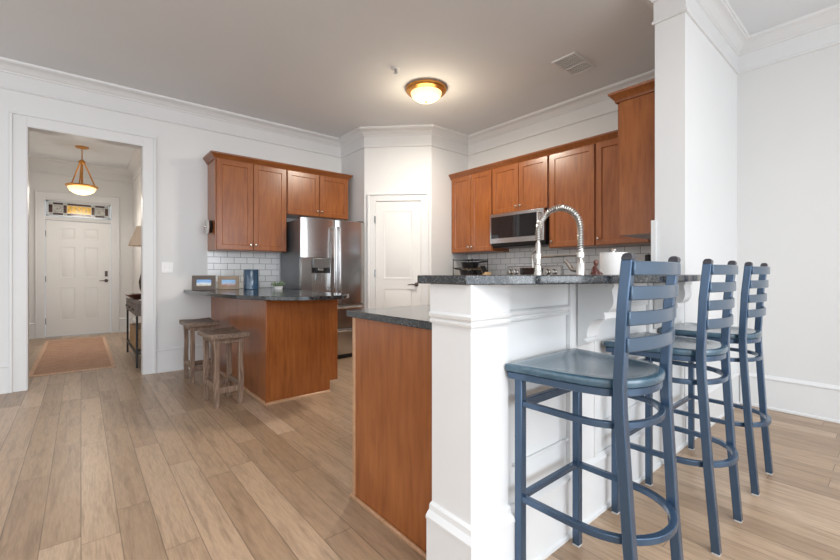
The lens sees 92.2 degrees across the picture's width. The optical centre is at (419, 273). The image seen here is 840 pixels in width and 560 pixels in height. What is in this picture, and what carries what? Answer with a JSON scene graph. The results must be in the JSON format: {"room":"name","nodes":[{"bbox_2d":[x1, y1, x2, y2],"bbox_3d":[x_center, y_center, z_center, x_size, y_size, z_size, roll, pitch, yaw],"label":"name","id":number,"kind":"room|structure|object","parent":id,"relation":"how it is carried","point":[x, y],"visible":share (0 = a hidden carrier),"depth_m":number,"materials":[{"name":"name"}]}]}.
{"room":"kitchen","nodes":[
{"label":"kitchen","id":0,"kind":"room"},
{"bbox_2d":[29,172,132,336],"bbox_3d":[-6.068,-0.420,7.192,1.750,3.040,0.100,0,0,-40],"label":"wall","id":1,"kind":"structure","parent":0,"point":[37,181],"depth_m":7.23,"materials":[{"name":"paint"}]},
{"bbox_2d":[29,323,34,338],"bbox_3d":[-6.534,0.965,6.721,0.230,0.270,0.024,0,0,-40],"label":"baseboard","id":2,"kind":"structure","parent":1,"relation":"attached to","point":[31,325],"depth_m":6.75,"materials":[{"name":"wood"}]},
{"bbox_2d":[35,190,119,338],"bbox_3d":[-6.022,-0.149,7.144,1.140,2.499,0.034,0,0,-40],"label":"trim","id":3,"kind":"structure","parent":1,"relation":"attached to","point":[40,195],"depth_m":6.97,"materials":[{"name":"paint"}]},
{"bbox_2d":[45,220,110,337],"bbox_3d":[-6.059,0.096,7.183,0.898,2.008,0.126,0,0,-40],"label":"door","id":4,"kind":"structure","parent":1,"relation":"in","point":[78,254],"depth_m":7.16,"materials":[{"name":"paint"}]},
{"bbox_2d":[46,200,109,219],"bbox_3d":[-6.048,-1.115,7.175,0.872,0.260,0.052,0,0,-40],"label":"window","id":5,"kind":"structure","parent":1,"relation":"in","point":[53,208],"depth_m":7.15,"materials":[{"name":"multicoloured glass"}]},
{"bbox_2d":[133,171,140,322],"bbox_3d":[-4.134,-0.420,6.171,0.100,3.040,3.950,0,0,-40],"label":"wall","id":6,"kind":"structure","parent":0,"point":[137,183],"depth_m":7.13,"materials":[{"name":"paint"}]},
{"bbox_2d":[29,148,140,183],"bbox_3d":[-4.766,-1.815,5.641,1.550,0.250,3.950,0,0,-40],"label":"trim","id":7,"kind":"structure","parent":6,"relation":"attached to","point":[42,165],"depth_m":7.07,"materials":[{"name":"paint"}]},
{"bbox_2d":[120,317,138,331],"bbox_3d":[-4.257,0.965,6.069,0.220,0.270,3.950,0,0,-40],"label":"baseboard","id":8,"kind":"structure","parent":6,"relation":"attached to","point":[123,321],"depth_m":7.55,"materials":[{"name":"wood"}]},
{"bbox_2d":[0,88,340,363],"bbox_3d":[-3.704,-0.420,3.870,9.500,3.040,0.128,0,0,-40],"label":"wall","id":9,"kind":"structure","parent":0,"point":[181,169],"depth_m":4.59,"materials":[{"name":"paint"}]},
{"bbox_2d":[0,363,8,393],"bbox_3d":[-5.502,0.965,2.273,4.493,0.270,0.024,0,0,-40],"label":"baseboard","id":10,"kind":"structure","parent":9,"relation":"attached to","point":[4,368],"depth_m":3.69,"materials":[{"name":"wood"}]},
{"bbox_2d":[9,110,155,392],"bbox_3d":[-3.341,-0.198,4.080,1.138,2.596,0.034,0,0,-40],"label":"trim","id":11,"kind":"structure","parent":9,"relation":"attached to","point":[18,121],"depth_m":3.78,"materials":[{"name":"paint"}]},
{"bbox_2d":[161,262,172,272],"bbox_3d":[-2.828,-0.064,4.522,0.112,0.116,0.016,0,0,-40],"label":"light switch","id":12,"kind":"object","parent":9,"relation":"attached to","point":[166,267],"visible":1,"depth_m":4.52,"materials":[{"name":"white plastic"}]},
{"bbox_2d":[156,343,209,372],"bbox_3d":[-2.702,0.965,4.622,0.548,0.270,0.024,0,0,-40],"label":"baseboard","id":13,"kind":"structure","parent":9,"relation":"attached to","point":[168,359],"depth_m":4.55,"materials":[{"name":"wood"}]},
{"bbox_2d":[208,158,285,252],"bbox_3d":[-2.080,-0.782,4.906,0.820,1.035,0.389,0,0,-40],"label":"upper cabinet","id":14,"kind":"object","parent":9,"relation":"attached to","point":[247,202],"visible":0.99,"depth_m":4.75,"materials":[{"name":"brown wood"}]},
{"bbox_2d":[203,218,212,234],"bbox_3d":[-2.434,-0.535,4.628,0.080,0.192,0.191,0,0,-40],"label":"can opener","id":15,"kind":"object","parent":14,"relation":"attached to","point":[208,226],"visible":1,"depth_m":4.59,"materials":[{"name":"black plastic"}]},
{"bbox_2d":[203,150,352,180],"bbox_3d":[-1.744,-1.321,5.186,1.799,0.073,0.392,0,0,-40],"label":"crown molding","id":16,"kind":"structure","parent":14,"relation":"attached to","point":[211,155],"depth_m":4.90,"materials":[{"name":"brown wood"}]},
{"bbox_2d":[286,170,347,220],"bbox_3d":[-1.431,-1.020,5.451,0.875,0.560,0.389,0,0,-40],"label":"upper cabinet","id":17,"kind":"object","parent":9,"relation":"attached to","point":[310,195],"visible":0.92,"depth_m":5.30,"materials":[{"name":"brown wood"}]},
{"bbox_2d":[341,146,467,308],"bbox_3d":[-0.242,-0.420,5.675,1.854,3.040,0.558,0,0,3],"label":"wall","id":18,"kind":"structure","parent":0,"point":[421,169],"depth_m":5.45,"materials":[{"name":"paint"}]},
{"bbox_2d":[367,192,428,308],"bbox_3d":[-0.294,0.015,5.396,0.823,2.169,0.093,0,0,5],"label":"door","id":19,"kind":"structure","parent":18,"relation":"in","point":[402,226],"depth_m":5.40,"materials":[{"name":"paint"}]},
{"bbox_2d":[0,332,839,559],"bbox_3d":[-1.355,1.150,1.148,9.600,0.100,15.700,0,0,-40],"label":"floor","id":20,"kind":"structure","parent":0,"point":[119,462],"depth_m":2.12,"materials":[{"name":"brown wood"}]},
{"bbox_2d":[29,336,115,376],"bbox_3d":[-4.790,1.093,5.615,0.750,0.011,2.940,0,0,-40],"label":"runner rug","id":21,"kind":"object","parent":20,"relation":"on","point":[90,353],"visible":0.9,"depth_m":5.22,"materials":[{"name":"beige fabric"}]},
{"bbox_2d":[126,297,140,367],"bbox_3d":[-3.599,0.720,5.221,0.282,0.760,1.275,0,0,-40],"label":"console table","id":22,"kind":"object","parent":20,"relation":"on","point":[132,305],"visible":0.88,"depth_m":4.82,"materials":[{"name":"brown wood"}]},
{"bbox_2d":[125,293,140,298],"bbox_3d":[-3.738,0.307,5.349,0.280,0.065,0.280,0,0,-40],"label":"bowl","id":23,"kind":"object","parent":22,"relation":"on","point":[134,296],"visible":0.7,"depth_m":5.25,"materials":[{"name":"brown wood"}]},
{"bbox_2d":[126,340,140,354],"bbox_3d":[-3.587,0.936,5.227,0.255,0.017,1.260,0,0,-40],"label":"shelf","id":24,"kind":"object","parent":22,"relation":"attached to","point":[138,352],"depth_m":4.91,"materials":[{"name":"brown wood"}]},
{"bbox_2d":[128,226,140,301],"bbox_3d":[-3.319,-0.110,4.865,0.320,0.900,0.318,0,0,-40],"label":"table lamp","id":25,"kind":"object","parent":22,"relation":"on","point":[135,241],"visible":0.23,"depth_m":4.75,"materials":[{"name":"beige fabric"}]},
{"bbox_2d":[130,323,140,348],"bbox_3d":[-3.596,0.802,5.240,0.221,0.250,0.758,0,0,-40],"label":"basket","id":26,"kind":"object","parent":22,"relation":"on","point":[133,325],"visible":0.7,"depth_m":5.05,"materials":[{"name":"wicker"}]},
{"bbox_2d":[179,317,219,383],"bbox_3d":[-2.297,0.793,4.208,0.300,0.614,0.400,0,0,-41],"label":"wooden stool","id":27,"kind":"object","parent":20,"relation":"on","point":[193,325],"visible":0.85,"depth_m":4.14,"materials":[{"name":"brown wood"}]},
{"bbox_2d":[198,326,248,408],"bbox_3d":[-1.682,0.793,3.452,0.300,0.614,0.400,0,0,-43],"label":"wooden stool","id":28,"kind":"object","parent":20,"relation":"on","point":[227,335],"visible":1,"depth_m":3.39,"materials":[{"name":"brown wood"}]},
{"bbox_2d":[211,297,337,405],"bbox_3d":[-1.628,0.661,4.302,0.691,0.878,1.888,0,0,-40],"label":"base cabinet","id":29,"kind":"object","parent":20,"relation":"on","point":[290,351],"visible":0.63,"depth_m":3.60,"materials":[{"name":"brown wood"}]},
{"bbox_2d":[184,288,348,300],"bbox_3d":[-1.572,0.205,4.129,1.100,0.034,2.227,0,0,-40],"label":"countertop","id":30,"kind":"structure","parent":29,"relation":"on","point":[271,294],"depth_m":3.59,"materials":[{"name":"stone"}]},
{"bbox_2d":[192,275,215,289],"bbox_3d":[-2.416,0.107,4.518,0.235,0.165,0.088,0,0,-26],"label":"photo frame","id":31,"kind":"object","parent":30,"relation":"on","point":[199,282],"visible":0.94,"depth_m":4.50,"materials":[{"name":"wood"}]},
{"bbox_2d":[196,279,210,285],"bbox_3d":[-2.409,0.107,4.503,0.145,0.075,0.022,0,0,-26],"label":"photograph","id":32,"kind":"object","parent":31,"relation":"attached to","point":[199,282],"depth_m":4.50},
{"bbox_2d":[217,276,238,289],"bbox_3d":[-2.217,0.112,4.684,0.225,0.155,0.088,0,0,-20],"label":"photo frame","id":33,"kind":"object","parent":30,"relation":"on","point":[224,282],"visible":1,"depth_m":4.66,"materials":[{"name":"brown wood"}]},
{"bbox_2d":[222,280,234,285],"bbox_3d":[-2.211,0.112,4.667,0.145,0.075,0.022,0,0,-20],"label":"photograph","id":34,"kind":"object","parent":33,"relation":"attached to","point":[224,282],"depth_m":4.66},
{"bbox_2d":[243,269,258,289],"bbox_3d":[-1.963,0.072,4.697,0.167,0.232,0.166,0,0,-40],"label":"canister","id":35,"kind":"object","parent":30,"relation":"on","point":[250,276],"visible":0.99,"depth_m":4.63,"materials":[{"name":"blue ceramic"}]},
{"bbox_2d":[271,281,284,288],"bbox_3d":[-1.675,0.140,4.764,0.168,0.096,0.172,0,0,-24],"label":"potted succulent","id":36,"kind":"object","parent":30,"relation":"on","point":[275,285],"visible":0.94,"depth_m":4.72,"materials":[{"name":"green plant"}]},
{"bbox_2d":[281,216,363,358],"bbox_3d":[-1.261,0.206,5.329,0.900,1.787,0.734,0,0,-40],"label":"refrigerator","id":37,"kind":"object","parent":20,"relation":"on","point":[321,255],"visible":0.68,"depth_m":5.09,"materials":[{"name":"metal"}]},
{"bbox_2d":[350,317,431,558],"bbox_3d":[0.619,0.657,2.360,1.958,0.886,0.670,0,0,-40],"label":"base cabinet","id":38,"kind":"object","parent":20,"relation":"on","point":[392,363],"visible":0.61,"depth_m":1.72,"materials":[{"name":"brown wood"}]},
{"bbox_2d":[347,305,431,329],"bbox_3d":[1.107,0.198,2.782,3.263,0.032,0.691,0,0,-40],"label":"countertop","id":39,"kind":"structure","parent":38,"relation":"on","point":[417,316],"depth_m":1.82,"materials":[{"name":"stone"}]},
{"bbox_2d":[532,204,584,274],"bbox_3d":[0.868,-0.125,2.556,0.073,0.615,0.380,0,0,-40],"label":"kitchen faucet","id":40,"kind":"object","parent":39,"relation":"on","point":[580,263],"visible":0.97,"depth_m":2.51,"materials":[{"name":"silver metal"}]},
{"bbox_2d":[590,260,602,273],"bbox_3d":[1.081,0.050,2.454,0.140,0.265,0.097,0,0,-40],"label":"figurine","id":41,"kind":"object","parent":39,"relation":"on","point":[595,270],"visible":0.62,"depth_m":2.43,"materials":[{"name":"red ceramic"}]},
{"bbox_2d":[600,248,627,273],"bbox_3d":[1.259,0.009,2.630,0.170,0.346,0.170,0,0,-40],"label":"pot","id":42,"kind":"object","parent":39,"relation":"on","point":[610,262],"visible":0.39,"depth_m":2.56,"materials":[{"name":"white ceramic"}]},
{"bbox_2d":[645,254,650,260],"bbox_3d":[1.785,0.017,3.162,0.064,0.330,0.064,0,0,-40],"label":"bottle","id":43,"kind":"object","parent":39,"relation":"on","point":[647,256],"visible":0.23,"depth_m":3.15,"materials":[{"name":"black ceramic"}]},
{"bbox_2d":[507,265,562,274],"bbox_3d":[1.145,0.490,4.731,0.701,1.160,0.760,0,0,-40],"label":"range","id":44,"kind":"object","parent":20,"relation":"on","point":[555,269],"visible":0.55,"depth_m":4.91,"materials":[{"name":"silver metal"}]},
{"bbox_2d":[505,253,683,559],"bbox_3d":[0.611,0.521,1.372,0.460,1.157,0.450,0,0,-40],"label":"bar stool","id":45,"kind":"object","parent":20,"relation":"on","point":[618,376],"visible":1,"depth_m":1.27,"materials":[{"name":"blue metal"}]},
{"bbox_2d":[604,259,742,556],"bbox_3d":[1.164,0.521,1.837,0.460,1.157,0.450,0,0,-40],"label":"bar stool","id":46,"kind":"object","parent":20,"relation":"on","point":[700,350],"visible":0.84,"depth_m":1.67,"materials":[{"name":"blue metal"}]},
{"bbox_2d":[659,262,772,495],"bbox_3d":[1.669,0.521,2.261,0.460,1.157,0.450,0,0,-40],"label":"bar stool","id":47,"kind":"object","parent":20,"relation":"on","point":[741,335],"visible":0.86,"depth_m":2.09,"materials":[{"name":"blue metal"}]},
{"bbox_3d":[0.672,0.657,5.325,0.637,0.886,0.735,0,0,-40],"label":"base cabinet","id":48,"kind":"object","parent":20,"relation":"on","visible":0},
{"bbox_3d":[0.685,0.198,5.335,0.628,0.032,0.742,0,0,-40],"label":"countertop","id":49,"kind":"structure","parent":48,"relation":"on","visible":0},
{"bbox_2d":[453,258,487,274],"bbox_3d":[0.668,-0.005,5.364,0.310,0.375,0.352,0,0,-40],"label":"rack","id":50,"kind":"object","parent":49,"relation":"on","point":[472,259],"visible":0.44,"depth_m":5.39,"materials":[{"name":"black metal"}]},
{"bbox_2d":[455,268,477,274],"bbox_3d":[0.618,-0.013,5.428,0.294,0.116,0.459,0,0,-35],"label":"frying pan","id":51,"kind":"object","parent":50,"relation":"on","point":[462,272],"visible":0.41,"depth_m":5.25,"materials":[{"name":"black metal"}]},
{"bbox_2d":[460,261,486,267],"bbox_3d":[0.735,-0.122,5.402,0.419,0.096,0.255,0,0,-30],"label":"frying pan","id":52,"kind":"object","parent":50,"relation":"on","point":[464,264],"visible":0.92,"depth_m":5.28,"materials":[{"name":"black metal"}]},
{"bbox_2d":[0,0,839,168],"bbox_3d":[-1.355,-1.990,1.148,9.600,0.100,15.700,0,0,-40],"label":"ceiling","id":53,"kind":"structure","parent":0,"point":[318,66],"depth_m":3.52,"materials":[{"name":"paint"}]},
{"bbox_2d":[65,145,97,194],"bbox_3d":[-5.197,-1.573,6.213,0.402,0.733,0.402,0,0,-40],"label":"pendant light","id":54,"kind":"object","parent":53,"relation":"hanging from","point":[79,188],"visible":1,"depth_m":6.16,"materials":[{"name":"white glass"}]},
{"bbox_2d":[391,67,399,73],"bbox_3d":[-0.232,-1.922,3.839,0.084,0.036,0.084,0,0,-40],"label":"sprinkler head","id":55,"kind":"object","parent":53,"relation":"attached to","point":[395,69],"visible":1,"depth_m":3.83},
{"bbox_2d":[406,79,446,103],"bbox_3d":[0.065,-1.858,4.232,0.430,0.164,0.430,0,0,-40],"label":"ceiling light","id":56,"kind":"object","parent":53,"relation":"attached to","point":[425,91],"visible":1,"depth_m":4.12,"materials":[{"name":"white glass"}]},
{"bbox_2d":[552,52,595,75],"bbox_3d":[1.428,-1.933,3.744,0.380,0.014,0.230,0,0,-40],"label":"ceiling vent","id":57,"kind":"object","parent":53,"relation":"in","point":[573,63],"visible":1,"depth_m":3.73,"materials":[{"name":"metal"}]},
{"bbox_2d":[426,284,514,559],"bbox_3d":[0.173,0.569,1.403,0.220,1.063,0.217,0,0,-40],"label":"pillar","id":58,"kind":"structure","parent":0,"point":[469,516],"depth_m":1.35,"materials":[{"name":"paint"}]},
{"bbox_2d":[508,12,736,503],"bbox_3d":[1.424,-0.420,2.487,3.180,3.040,0.180,0,0,-40],"label":"wall","id":59,"kind":"structure","parent":0,"point":[696,88],"depth_m":2.68,"materials":[{"name":"paint"}]},
{"bbox_2d":[417,274,700,284],"bbox_3d":[0.953,0.022,1.915,2.062,0.030,0.540,0,0,-40],"label":"countertop","id":60,"kind":"structure","parent":59,"relation":"on","point":[579,278],"depth_m":1.35,"materials":[{"name":"stone"}]},
{"bbox_2d":[509,283,661,471],"bbox_3d":[0.993,0.433,2.002,1.805,0.793,0.019,0,0,-40],"label":"trim","id":61,"kind":"structure","parent":59,"relation":"attached to","point":[589,401],"depth_m":1.71,"materials":[{"name":"wood"}]},
{"bbox_2d":[577,284,618,346],"bbox_3d":[0.759,0.176,1.696,0.100,0.278,0.155,0,0,-40],"label":"corbel","id":62,"kind":"object","parent":59,"relation":"attached to","point":[596,303],"visible":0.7,"depth_m":1.68,"materials":[{"name":"wood"}]},
{"bbox_2d":[509,371,739,559],"bbox_3d":[1.506,0.965,2.426,3.135,0.270,0.029,0,0,-40],"label":"baseboard","id":63,"kind":"structure","parent":59,"relation":"attached to","point":[545,534],"depth_m":1.80,"materials":[{"name":"wood"}]},
{"bbox_2d":[607,78,654,239],"bbox_3d":[1.998,-0.822,3.317,1.214,1.073,0.354,0,0,-40],"label":"upper cabinet","id":64,"kind":"object","parent":59,"relation":"attached to","point":[636,116],"depth_m":2.95,"materials":[{"name":"brown wood"}]},
{"bbox_2d":[651,220,655,260],"bbox_3d":[1.592,-0.176,2.752,0.012,0.367,0.030,0,0,-40],"label":"trim","id":65,"kind":"structure","parent":59,"relation":"attached to","point":[653,222],"depth_m":2.75,"materials":[{"name":"wood"}]},
{"bbox_2d":[654,282,691,328],"bbox_3d":[1.395,0.176,2.230,0.100,0.278,0.155,0,0,-40],"label":"corbel","id":66,"kind":"object","parent":59,"relation":"attached to","point":[685,292],"visible":0.47,"depth_m":2.18,"materials":[{"name":"wood"}]},
{"bbox_2d":[468,44,839,400],"bbox_3d":[3.549,-0.420,2.514,0.130,3.040,11.290,0,0,-40],"label":"wall","id":67,"kind":"structure","parent":0,"point":[788,111],"depth_m":3.20,"materials":[{"name":"paint"}]},
{"bbox_2d":[0,0,839,157],"bbox_3d":[0.533,-1.815,2.587,14.614,0.250,6.436,0,0,11],"label":"trim","id":68,"kind":"structure","parent":67,"relation":"attached to","point":[717,20],"depth_m":4.26,"materials":[{"name":"wood"}]},
{"bbox_2d":[452,170,508,253],"bbox_3d":[0.785,-0.787,5.420,0.389,1.025,0.735,0,0,-40],"label":"upper cabinet","id":69,"kind":"object","parent":67,"relation":"attached to","point":[471,194],"visible":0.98,"depth_m":5.28,"materials":[{"name":"brown wood"}]},
{"bbox_2d":[449,130,617,180],"bbox_3d":[1.339,-1.321,4.757,0.392,0.073,2.567,0,0,-40],"label":"crown molding","id":70,"kind":"structure","parent":69,"relation":"attached to","point":[611,135],"depth_m":4.47,"materials":[{"name":"brown wood"}]},
{"bbox_2d":[492,156,548,214],"bbox_3d":[1.275,-1.010,4.836,0.389,0.580,0.790,0,0,-40],"label":"upper cabinet","id":71,"kind":"object","parent":67,"relation":"attached to","point":[521,186],"visible":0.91,"depth_m":4.69,"materials":[{"name":"brown wood"}]},
{"bbox_2d":[490,208,548,248],"bbox_3d":[1.243,-0.515,4.809,0.450,0.400,0.760,0,0,-40],"label":"microwave","id":72,"kind":"object","parent":71,"relation":"attached to","point":[510,230],"visible":0.77,"depth_m":4.67,"materials":[{"name":"silver metal"}]},
{"bbox_2d":[549,144,605,248],"bbox_3d":[1.700,-0.787,4.331,0.389,1.025,0.530,0,0,-40],"label":"upper cabinet","id":73,"kind":"object","parent":67,"relation":"attached to","point":[572,173],"visible":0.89,"depth_m":4.21,"materials":[{"name":"brown wood"}]},
{"bbox_2d":[596,138,650,246],"bbox_3d":[2.037,-0.787,3.928,0.389,1.025,0.520,0,0,-40],"label":"upper cabinet","id":74,"kind":"object","parent":67,"relation":"attached to","point":[607,235],"visible":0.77,"depth_m":3.93,"materials":[{"name":"brown wood"}]},
{"bbox_2d":[740,373,839,422],"bbox_3d":[4.917,0.965,0.780,0.024,0.270,6.875,0,0,-40],"label":"baseboard","id":75,"kind":"structure","parent":67,"relation":"attached to","point":[821,401],"depth_m":3.13,"materials":[{"name":"wood"}]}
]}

